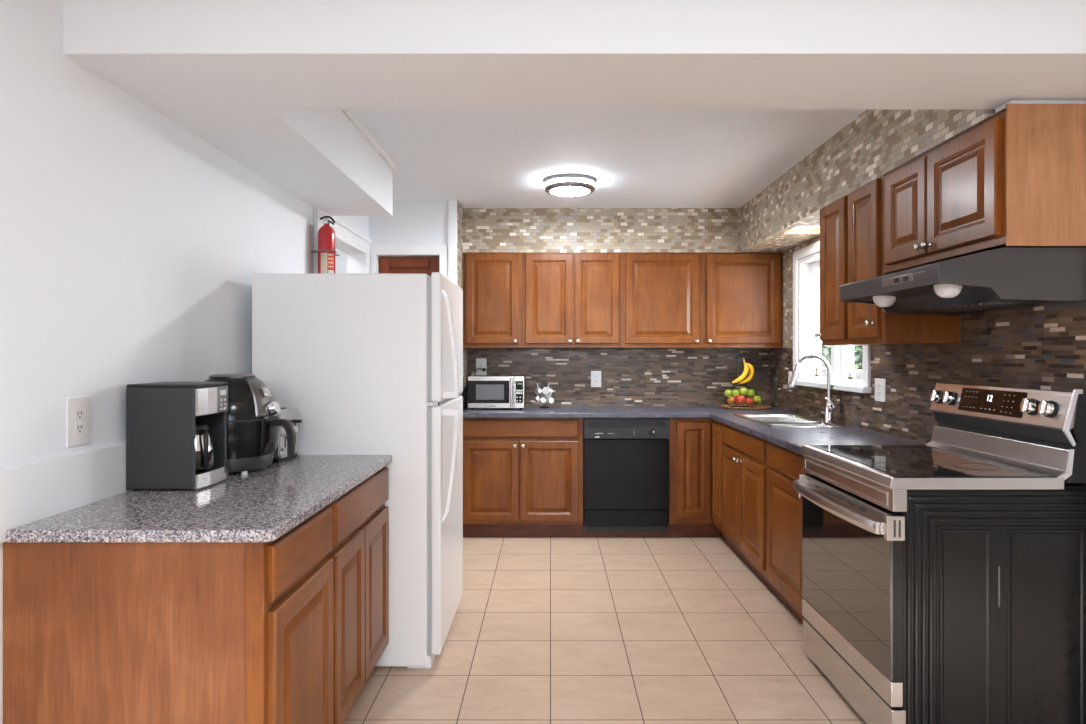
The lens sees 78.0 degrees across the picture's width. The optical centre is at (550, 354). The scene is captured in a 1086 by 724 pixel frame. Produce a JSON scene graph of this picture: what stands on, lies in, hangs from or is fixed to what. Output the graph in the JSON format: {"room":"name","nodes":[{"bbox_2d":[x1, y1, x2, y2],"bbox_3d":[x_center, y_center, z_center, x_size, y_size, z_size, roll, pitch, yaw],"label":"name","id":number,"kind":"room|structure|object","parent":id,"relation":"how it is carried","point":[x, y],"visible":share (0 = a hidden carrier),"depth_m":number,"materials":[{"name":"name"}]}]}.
{"room":"kitchen","nodes":[
{"label":"kitchen","id":0,"kind":"room"},
{"bbox_2d":[0,0,368,723],"bbox_3d":[-1.370,-0.015,1.000,0.120,2.650,9.000,0,0,0],"label":"wall","id":1,"kind":"structure","parent":0,"point":[132,245],"depth_m":1.95,"materials":[{"name":"white paint"}]},
{"bbox_2d":[0,442,131,542],"bbox_3d":[-1.299,0.354,2.112,0.022,0.175,1.325,0,0,0],"label":"backsplash","id":2,"kind":"structure","parent":1,"relation":"attached to","point":[31,491],"depth_m":1.75,"materials":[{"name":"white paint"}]},
{"bbox_2d":[66,396,89,447],"bbox_3d":[-1.306,0.183,1.853,0.008,0.135,0.088,0,0,0],"label":"wall outlet","id":3,"kind":"object","parent":1,"relation":"attached to","point":[77,408],"visible":1,"depth_m":1.85,"materials":[{"name":"white plastic"}]},
{"bbox_2d":[75,409,83,419],"bbox_3d":[-1.304,0.164,1.853,0.004,0.029,0.033,0,0,0],"label":"socket","id":4,"kind":"object","parent":3,"relation":"attached to","point":[79,413],"depth_m":1.85,"materials":[{"name":"white plastic"}]},
{"bbox_2d":[75,423,83,433],"bbox_3d":[-1.304,0.203,1.853,0.004,0.029,0.033,0,0,0],"label":"socket","id":5,"kind":"object","parent":3,"relation":"attached to","point":[79,427],"depth_m":1.85,"materials":[{"name":"white plastic"}]},
{"bbox_2d":[310,216,339,272],"bbox_3d":[-1.231,-0.535,3.660,0.158,0.450,0.104,0,0,0],"label":"fire extinguisher","id":6,"kind":"object","parent":1,"relation":"attached to","point":[326,251],"visible":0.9,"depth_m":3.63,"materials":[{"name":"red metal"}]},
{"bbox_2d":[314,208,371,272],"bbox_3d":[-1.295,0.242,4.240,0.030,2.135,1.100,0,0,0],"label":"trim","id":7,"kind":"structure","parent":1,"relation":"attached to","point":[345,233],"depth_m":4.20,"materials":[{"name":"white paint"}]},
{"bbox_2d":[154,109,392,215],"bbox_3d":[-1.115,-0.960,3.055,0.390,0.300,1.690,0,0,0],"label":"soffit","id":8,"kind":"structure","parent":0,"point":[319,157],"depth_m":2.83,"materials":[{"name":"white paint"}]},
{"bbox_2d":[335,248,346,272],"bbox_3d":[-1.865,0.060,5.400,0.870,2.500,0.200,0,0,0],"label":"wall","id":9,"kind":"structure","parent":0,"point":[340,261],"depth_m":5.30,"materials":[{"name":"white paint"}]},
{"bbox_2d":[369,201,447,277],"bbox_3d":[-0.993,0.100,4.890,0.634,2.420,0.120,0,0,0],"label":"wall","id":10,"kind":"structure","parent":0,"point":[411,222],"depth_m":4.83,"materials":[{"name":"white paint"}]},
{"bbox_2d":[371,245,446,276],"bbox_3d":[-1.020,0.260,4.820,0.549,2.100,0.020,0,0,0],"label":"trim","id":11,"kind":"structure","parent":10,"relation":"attached to","point":[441,250],"depth_m":4.81,"materials":[{"name":"white paint"}]},
{"bbox_2d":[379,257,438,275],"bbox_3d":[-1.028,0.296,4.902,0.451,2.028,0.055,0,0,0],"label":"door","id":12,"kind":"structure","parent":10,"relation":"in","point":[427,265],"depth_m":4.88,"materials":[{"name":"red wood"}]},
{"bbox_2d":[448,200,456,284],"bbox_3d":[-0.706,0.100,4.817,0.064,2.420,0.025,0,0,0],"label":"trim","id":13,"kind":"structure","parent":10,"relation":"attached to","point":[452,204],"depth_m":4.80,"materials":[{"name":"white paint"}]},
{"bbox_2d":[457,201,466,408],"bbox_3d":[-0.734,0.100,5.103,0.132,2.420,0.535,0,0,0],"label":"wall","id":14,"kind":"structure","parent":0,"point":[463,394],"depth_m":5.02,"materials":[{"name":"beige stone"}]},
{"bbox_2d":[63,0,1085,108],"bbox_3d":[0.945,-1.075,2.005,4.510,0.530,0.410,0,0,0],"label":"ceiling beam","id":15,"kind":"structure","parent":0,"point":[164,54],"depth_m":1.81,"materials":[{"name":"white paint"}]},
{"bbox_2d":[462,208,739,252],"bbox_3d":[0.381,-0.943,5.215,2.098,0.335,0.310,0,0,0],"label":"soffit","id":16,"kind":"structure","parent":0,"point":[483,229],"depth_m":5.06,"materials":[{"name":"beige tile"}]},
{"bbox_2d":[343,523,866,723],"bbox_3d":[0.350,1.360,1.000,5.900,0.100,9.000,0,0,0],"label":"floor","id":17,"kind":"structure","parent":0,"point":[543,630],"depth_m":2.99,"materials":[{"name":"beige tile"}]},
{"bbox_2d":[3,467,388,723],"bbox_3d":[-0.987,0.877,2.184,0.644,0.866,1.168,0,0,0],"label":"base cabinet","id":18,"kind":"object","parent":17,"relation":"on","point":[291,628],"visible":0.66,"depth_m":1.60,"materials":[{"name":"brown wood"}]},
{"bbox_2d":[6,455,391,541],"bbox_3d":[-0.971,0.428,2.175,0.631,0.030,1.195,0,0,0],"label":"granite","id":19,"kind":"object","parent":18,"relation":"on","point":[263,504],"visible":0.8,"depth_m":1.83,"materials":[{"name":"grey stone"}]},
{"bbox_2d":[126,382,227,490],"bbox_3d":[-1.174,0.251,2.130,0.222,0.324,0.210,0,0,0],"label":"coffee maker","id":20,"kind":"object","parent":19,"relation":"on","point":[162,418],"visible":1,"depth_m":2.02,"materials":[{"name":"grey plastic"}]},
{"bbox_2d":[196,424,214,472],"bbox_3d":[-1.132,0.294,2.130,0.116,0.150,0.116,0,0,-10],"label":"coffee carafe","id":21,"kind":"object","parent":20,"relation":"on","point":[205,456],"visible":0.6,"depth_m":2.10,"materials":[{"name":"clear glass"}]},
{"bbox_2d":[204,374,295,474],"bbox_3d":[-1.121,0.240,2.380,0.342,0.346,0.298,0,0,42],"label":"air fryer","id":22,"kind":"object","parent":19,"relation":"on","point":[253,424],"visible":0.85,"depth_m":2.32,"materials":[{"name":"grey plastic"}]},
{"bbox_2d":[259,417,279,454],"bbox_3d":[-0.997,0.288,2.389,0.031,0.121,0.138,0,0,0],"label":"basket","id":23,"kind":"object","parent":22,"relation":"on","point":[268,428],"depth_m":2.35,"materials":[{"name":"black plastic"}]},
{"bbox_2d":[272,408,301,462],"bbox_3d":[-1.098,0.313,2.650,0.184,0.200,0.210,0,0,0],"label":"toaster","id":24,"kind":"object","parent":19,"relation":"on","point":[291,414],"visible":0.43,"depth_m":2.61,"materials":[{"name":"silver metal"}]},
{"bbox_2d":[252,272,462,667],"bbox_3d":[-0.818,0.476,3.143,0.855,1.668,0.715,0,0,0],"label":"refrigerator","id":25,"kind":"object","parent":17,"relation":"on","point":[370,363],"visible":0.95,"depth_m":2.79,"materials":[{"name":"white metal"}]},
{"bbox_2d":[463,418,582,536],"bbox_3d":[-0.217,0.880,5.047,0.898,0.860,0.644,0,0,0],"label":"base cabinet","id":26,"kind":"object","parent":17,"relation":"on","point":[523,477],"visible":0.89,"depth_m":4.76,"materials":[{"name":"brown wood"}]},
{"bbox_2d":[583,418,668,536],"bbox_3d":[0.538,0.881,5.030,0.613,0.858,0.619,0,0,0],"label":"dishwasher","id":27,"kind":"object","parent":17,"relation":"on","point":[626,460],"visible":0.99,"depth_m":4.75,"materials":[{"name":"black metal"}]},
{"bbox_2d":[667,418,733,549],"bbox_3d":[1.300,0.880,4.925,0.909,0.860,0.889,0,0,0],"label":"base cabinet","id":28,"kind":"object","parent":17,"relation":"on","point":[695,444],"visible":0.47,"depth_m":4.76,"materials":[{"name":"brown wood"}]},
{"bbox_2d":[463,406,926,454],"bbox_3d":[0.544,0.429,4.141,2.420,0.038,2.457,0,0,0],"label":"countertop","id":29,"kind":"structure","parent":28,"relation":"on","point":[792,439],"depth_m":4.74,"materials":[{"name":"stone"}]},
{"bbox_2d":[468,375,525,409],"bbox_3d":[-0.407,0.284,5.143,0.422,0.252,0.355,0,0,0],"label":"microwave","id":30,"kind":"object","parent":29,"relation":"on","point":[484,391],"visible":1,"depth_m":5.00,"materials":[{"name":"silver metal"}]},
{"bbox_2d":[721,404,770,409],"bbox_3d":[1.503,0.401,5.160,0.372,0.018,0.353,0,0,0],"label":"wicker tray","id":31,"kind":"object","parent":29,"relation":"on","point":[758,407],"visible":0.84,"depth_m":5.06,"materials":[{"name":"brown wicker"}]},
{"bbox_2d":[724,354,761,407],"bbox_3d":[1.472,0.196,5.151,0.294,0.408,0.236,0,0,0],"label":"fruit stand","id":32,"kind":"object","parent":31,"relation":"on","point":[742,402],"visible":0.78,"depth_m":5.10,"materials":[{"name":"black metal"}]},
{"bbox_2d":[724,390,731,396],"bbox_3d":[1.374,0.294,5.165,0.068,0.070,0.067,0,0,0],"label":"apple","id":33,"kind":"object","parent":32,"relation":"in","point":[727,393],"visible":0.76,"depth_m":5.14,"materials":[{"name":"green food"}]},
{"bbox_2d":[727,396,734,403],"bbox_3d":[1.377,0.342,5.110,0.066,0.068,0.065,0,0,0],"label":"apple","id":34,"kind":"object","parent":32,"relation":"in","point":[729,400],"visible":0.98,"depth_m":5.09,"materials":[{"name":"orange food"}]},
{"bbox_2d":[731,389,738,396],"bbox_3d":[1.411,0.288,5.125,0.064,0.066,0.064,0,0,0],"label":"apple","id":35,"kind":"object","parent":32,"relation":"in","point":[734,392],"visible":0.88,"depth_m":5.10,"materials":[{"name":"green food"}]},
{"bbox_2d":[735,394,744,404],"bbox_3d":[1.437,0.337,5.085,0.080,0.083,0.080,0,0,0],"label":"apple","id":36,"kind":"object","parent":32,"relation":"in","point":[740,397],"visible":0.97,"depth_m":5.06,"materials":[{"name":"red food"}]},
{"bbox_2d":[732,359,753,383],"bbox_3d":[1.470,0.127,5.126,0.183,0.198,0.065,0,0,0],"label":"banana bunch","id":37,"kind":"object","parent":32,"relation":"hanging from","point":[747,367],"visible":1,"depth_m":5.12,"materials":[{"name":"yellow food"}]},
{"bbox_2d":[724,396,761,407],"bbox_3d":[1.472,0.360,5.140,0.294,0.079,0.214,0,0,0],"label":"basket","id":38,"kind":"object","parent":32,"relation":"on","point":[742,402],"depth_m":5.08,"materials":[{"name":"black metal"}]},
{"bbox_2d":[739,387,747,395],"bbox_3d":[1.481,0.277,5.150,0.074,0.076,0.073,0,0,0],"label":"apple","id":39,"kind":"object","parent":32,"relation":"in","point":[743,391],"visible":0.88,"depth_m":5.12,"materials":[{"name":"green food"}]},
{"bbox_2d":[745,396,753,404],"bbox_3d":[1.511,0.347,5.085,0.067,0.069,0.066,0,0,0],"label":"apple","id":40,"kind":"object","parent":32,"relation":"in","point":[747,399],"visible":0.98,"depth_m":5.06,"materials":[{"name":"red food"}]},
{"bbox_2d":[746,389,754,396],"bbox_3d":[1.540,0.291,5.165,0.072,0.075,0.072,0,0,0],"label":"apple","id":41,"kind":"object","parent":32,"relation":"in","point":[751,392],"visible":0.75,"depth_m":5.14,"materials":[{"name":"green food"}]},
{"bbox_2d":[753,395,761,403],"bbox_3d":[1.580,0.340,5.125,0.070,0.073,0.070,0,0,0],"label":"apple","id":42,"kind":"object","parent":32,"relation":"in","point":[759,400],"visible":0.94,"depth_m":5.10,"materials":[{"name":"green food"}]},
{"bbox_2d":[733,414,857,427],"bbox_3d":[1.486,0.500,4.173,0.483,0.193,0.815,0,0,0],"label":"sink","id":43,"kind":"object","parent":29,"relation":"in","point":[770,420],"visible":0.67,"depth_m":4.07,"materials":[{"name":"silver metal"}]},
{"bbox_2d":[788,354,836,421],"bbox_3d":[1.585,0.200,4.069,0.277,0.410,0.089,0,0,12],"label":"faucet","id":44,"kind":"object","parent":29,"relation":"on","point":[830,410],"visible":1,"depth_m":4.05,"materials":[{"name":"silver metal"}]},
{"bbox_3d":[-0.048,0.327,5.200,0.094,0.166,0.077,0,0,0],"label":"stand","id":45,"kind":"object","parent":29,"relation":"on","visible":0},
{"bbox_2d":[535,383,541,393],"bbox_3d":[-0.098,0.259,5.149,0.055,0.089,0.039,0,0,36],"label":"measuring cup","id":46,"kind":"object","parent":45,"relation":"hanging from","point":[538,390],"visible":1,"depth_m":5.14,"materials":[{"name":"metal"}]},
{"bbox_2d":[539,393,545,404],"bbox_3d":[-0.061,0.337,5.154,0.056,0.089,0.052,0,0,0],"label":"measuring cup","id":47,"kind":"object","parent":45,"relation":"hanging from","point":[542,401],"visible":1,"depth_m":5.14,"materials":[{"name":"metal"}]},
{"bbox_2d":[542,383,551,396],"bbox_3d":[-0.029,0.270,5.157,0.078,0.109,0.069,0,0,0],"label":"measuring cup","id":48,"kind":"object","parent":45,"relation":"hanging from","point":[546,391],"visible":1,"depth_m":5.14,"materials":[{"name":"metal"}]},
{"bbox_2d":[546,395,552,403],"bbox_3d":[-0.002,0.332,5.151,0.038,0.087,0.052,0,0,45],"label":"measuring cup","id":49,"kind":"object","parent":45,"relation":"hanging from","point":[549,400],"visible":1,"depth_m":5.14,"materials":[{"name":"metal"}]},
{"bbox_2d":[722,424,779,599],"bbox_3d":[1.432,0.880,4.028,0.644,0.860,0.902,0,0,0],"label":"base cabinet","id":50,"kind":"object","parent":17,"relation":"on","point":[744,455],"visible":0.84,"depth_m":3.95,"materials":[{"name":"brown wood"}]},
{"bbox_2d":[766,442,809,623],"bbox_3d":[1.432,0.880,3.245,0.644,0.860,0.661,0,0,0],"label":"base cabinet","id":51,"kind":"object","parent":17,"relation":"on","point":[783,503],"visible":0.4,"depth_m":3.29,"materials":[{"name":"brown wood"}]},
{"bbox_2d":[793,382,1085,723],"bbox_3d":[1.385,0.710,2.524,0.732,1.200,0.772,0,0,0],"label":"range","id":52,"kind":"object","parent":17,"relation":"on","point":[944,578],"visible":1,"depth_m":2.15,"materials":[{"name":"silver metal"}]},
{"bbox_2d":[801,445,1063,489],"bbox_3d":[1.362,0.409,2.524,0.556,0.041,0.772,0,0,0],"label":"cooktop","id":53,"kind":"object","parent":52,"relation":"in","point":[880,467],"depth_m":2.32,"materials":[{"name":"black glass"}]},
{"bbox_2d":[351,109,866,207],"bbox_3d":[-0.347,-1.160,3.750,4.505,0.100,3.500,0,0,0],"label":"ceiling","id":54,"kind":"structure","parent":0,"point":[475,158],"depth_m":3.62,"materials":[{"name":"white paint"}]},
{"bbox_2d":[341,109,395,170],"bbox_3d":[-0.911,-1.093,3.060,0.018,0.035,1.700,0,0,0],"label":"trim","id":55,"kind":"structure","parent":54,"relation":"attached to","point":[348,112],"depth_m":3.33,"materials":[{"name":"white paint"}]},
{"bbox_2d":[544,173,595,196],"bbox_3d":[0.122,-1.069,4.260,0.326,0.082,0.326,0,0,0],"label":"ceiling light","id":56,"kind":"object","parent":54,"relation":"attached to","point":[562,185],"visible":1,"depth_m":4.16,"materials":[{"name":"white glass"}]},
{"bbox_2d":[550,187,589,195],"bbox_3d":[0.122,-1.037,4.260,0.260,0.018,0.260,0,0,0],"label":"diffuser","id":57,"kind":"object","parent":56,"relation":"attached to","point":[556,191],"depth_m":4.22,"materials":[{"name":"white glass"}]},
{"bbox_2d":[467,348,769,406],"bbox_3d":[0.552,0.100,5.430,2.705,2.420,0.120,0,0,0],"label":"tile backsplash","id":58,"kind":"structure","parent":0,"point":[629,376],"depth_m":5.37,"materials":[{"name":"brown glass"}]},
{"bbox_2d":[476,358,486,374],"bbox_3d":[-0.556,0.102,5.366,0.084,0.150,0.008,0,0,0],"label":"wall outlet","id":59,"kind":"object","parent":58,"relation":"attached to","point":[480,362],"visible":0.84,"depth_m":5.36,"materials":[{"name":"white plastic"}]},
{"bbox_2d":[463,252,521,347],"bbox_3d":[-0.441,-0.415,5.189,0.449,0.720,0.359,0,0,0],"label":"upper cabinet","id":60,"kind":"object","parent":58,"relation":"attached to","point":[492,281],"visible":0.93,"depth_m":5.04,"materials":[{"name":"brown wood"}]},
{"bbox_2d":[522,252,621,347],"bbox_3d":[0.161,-0.415,5.189,0.754,0.720,0.359,0,0,0],"label":"upper cabinet","id":61,"kind":"object","parent":58,"relation":"attached to","point":[570,299],"visible":1,"depth_m":5.04,"materials":[{"name":"brown wood"}]},
{"bbox_2d":[591,371,600,386],"bbox_3d":[0.363,0.192,5.366,0.084,0.130,0.008,0,0,0],"label":"wall outlet","id":62,"kind":"object","parent":58,"relation":"attached to","point":[595,375],"visible":1,"depth_m":5.36,"materials":[{"name":"white plastic"}]},
{"bbox_2d":[622,252,701,347],"bbox_3d":[0.842,-0.415,5.189,0.606,0.720,0.359,0,0,0],"label":"upper cabinet","id":63,"kind":"object","parent":58,"relation":"attached to","point":[662,291],"visible":0.94,"depth_m":5.04,"materials":[{"name":"brown wood"}]},
{"bbox_2d":[702,252,782,347],"bbox_3d":[1.449,-0.415,5.189,0.606,0.720,0.359,0,0,0],"label":"upper cabinet","id":64,"kind":"object","parent":58,"relation":"attached to","point":[742,292],"visible":0.92,"depth_m":5.04,"materials":[{"name":"brown wood"}]},
{"bbox_2d":[740,109,994,251],"bbox_3d":[1.593,-0.943,3.791,0.325,0.335,3.158,0,0,0],"label":"soffit","id":65,"kind":"structure","parent":0,"point":[876,142],"depth_m":3.28,"materials":[{"name":"beige tile"}]},
{"bbox_2d":[782,226,819,233],"bbox_3d":[1.595,-0.800,4.160,0.240,0.049,0.260,0,0,0],"label":"recessed light","id":66,"kind":"object","parent":65,"relation":"attached to","point":[797,229],"visible":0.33,"depth_m":4.28,"materials":[{"name":"white plastic"}]},
{"bbox_2d":[770,236,1085,484],"bbox_3d":[1.830,0.050,3.700,0.150,2.520,3.340,0,0,0],"label":"tile backsplash","id":67,"kind":"structure","parent":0,"point":[1040,347],"depth_m":2.96,"materials":[{"name":"tile"}]},
{"bbox_2d":[788,371,791,387],"bbox_3d":[1.751,0.179,4.900,0.008,0.118,0.075,0,0,0],"label":"wall outlet","id":68,"kind":"object","parent":67,"relation":"attached to","point":[789,372],"visible":0.54,"depth_m":4.90,"materials":[{"name":"white plastic"}]},
{"bbox_2d":[788,241,871,392],"bbox_3d":[1.805,-0.265,4.240,0.200,0.950,1.160,0,0,0],"label":"window","id":69,"kind":"structure","parent":67,"relation":"in","point":[844,377],"depth_m":4.66,"materials":[{"name":"white paint"}]},
{"bbox_2d":[875,378,885,401],"bbox_3d":[1.751,0.186,3.562,0.008,0.122,0.112,0,0,0],"label":"wall outlet","id":70,"kind":"object","parent":67,"relation":"attached to","point":[880,384],"visible":1,"depth_m":3.55,"materials":[{"name":"white plastic"}]},
{"bbox_2d":[814,175,959,345],"bbox_3d":[1.567,-0.412,3.201,0.374,0.725,0.658,0,0,0],"label":"upper cabinet","id":71,"kind":"object","parent":67,"relation":"attached to","point":[852,226],"visible":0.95,"depth_m":3.06,"materials":[{"name":"brown wood"}]},
{"bbox_2d":[883,104,1085,272],"bbox_3d":[1.567,-0.565,2.484,0.374,0.445,0.772,0,0,0],"label":"upper cabinet","id":72,"kind":"object","parent":67,"relation":"attached to","point":[1015,177],"visible":0.97,"depth_m":2.13,"materials":[{"name":"brown wood"}]},
{"bbox_2d":[839,247,1085,314],"bbox_3d":[1.488,-0.255,2.484,0.530,0.173,0.732,0,0,0],"label":"range hood","id":73,"kind":"object","parent":72,"relation":"attached to","point":[1004,278],"visible":1,"depth_m":2.12,"materials":[{"name":"black metal"}]},
{"bbox_2d":[881,273,912,287],"bbox_3d":[1.229,-0.264,2.380,0.007,0.028,0.210,0,0,0],"label":"switch plate","id":74,"kind":"object","parent":73,"relation":"attached to","point":[892,280],"depth_m":2.37,"materials":[{"name":"grey metal"}]},
{"bbox_2d":[995,100,1085,112],"bbox_3d":[1.607,-0.793,2.163,0.295,0.032,0.075,0,0,0],"label":"trim","id":75,"kind":"structure","parent":67,"relation":"attached to","point":[1003,106],"depth_m":2.12,"materials":[{"name":"white paint"}]},
{"label":"outside","id":76,"kind":"structure","parent":0,"visible":0},
{"bbox_3d":[7.978,1.660,7.000,12.045,0.100,18.000,0,0,0],"label":"patio","id":77,"kind":"object","parent":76,"visible":0},
{"bbox_2d":[821,340,862,369],"bbox_3d":[4.148,0.106,8.606,1.575,3.242,1.682,0,0,0],"label":"shrub","id":78,"kind":"object","parent":77,"relation":"on","point":[858,350],"visible":0.02,"depth_m":8.55,"materials":[{"name":"green plant"}]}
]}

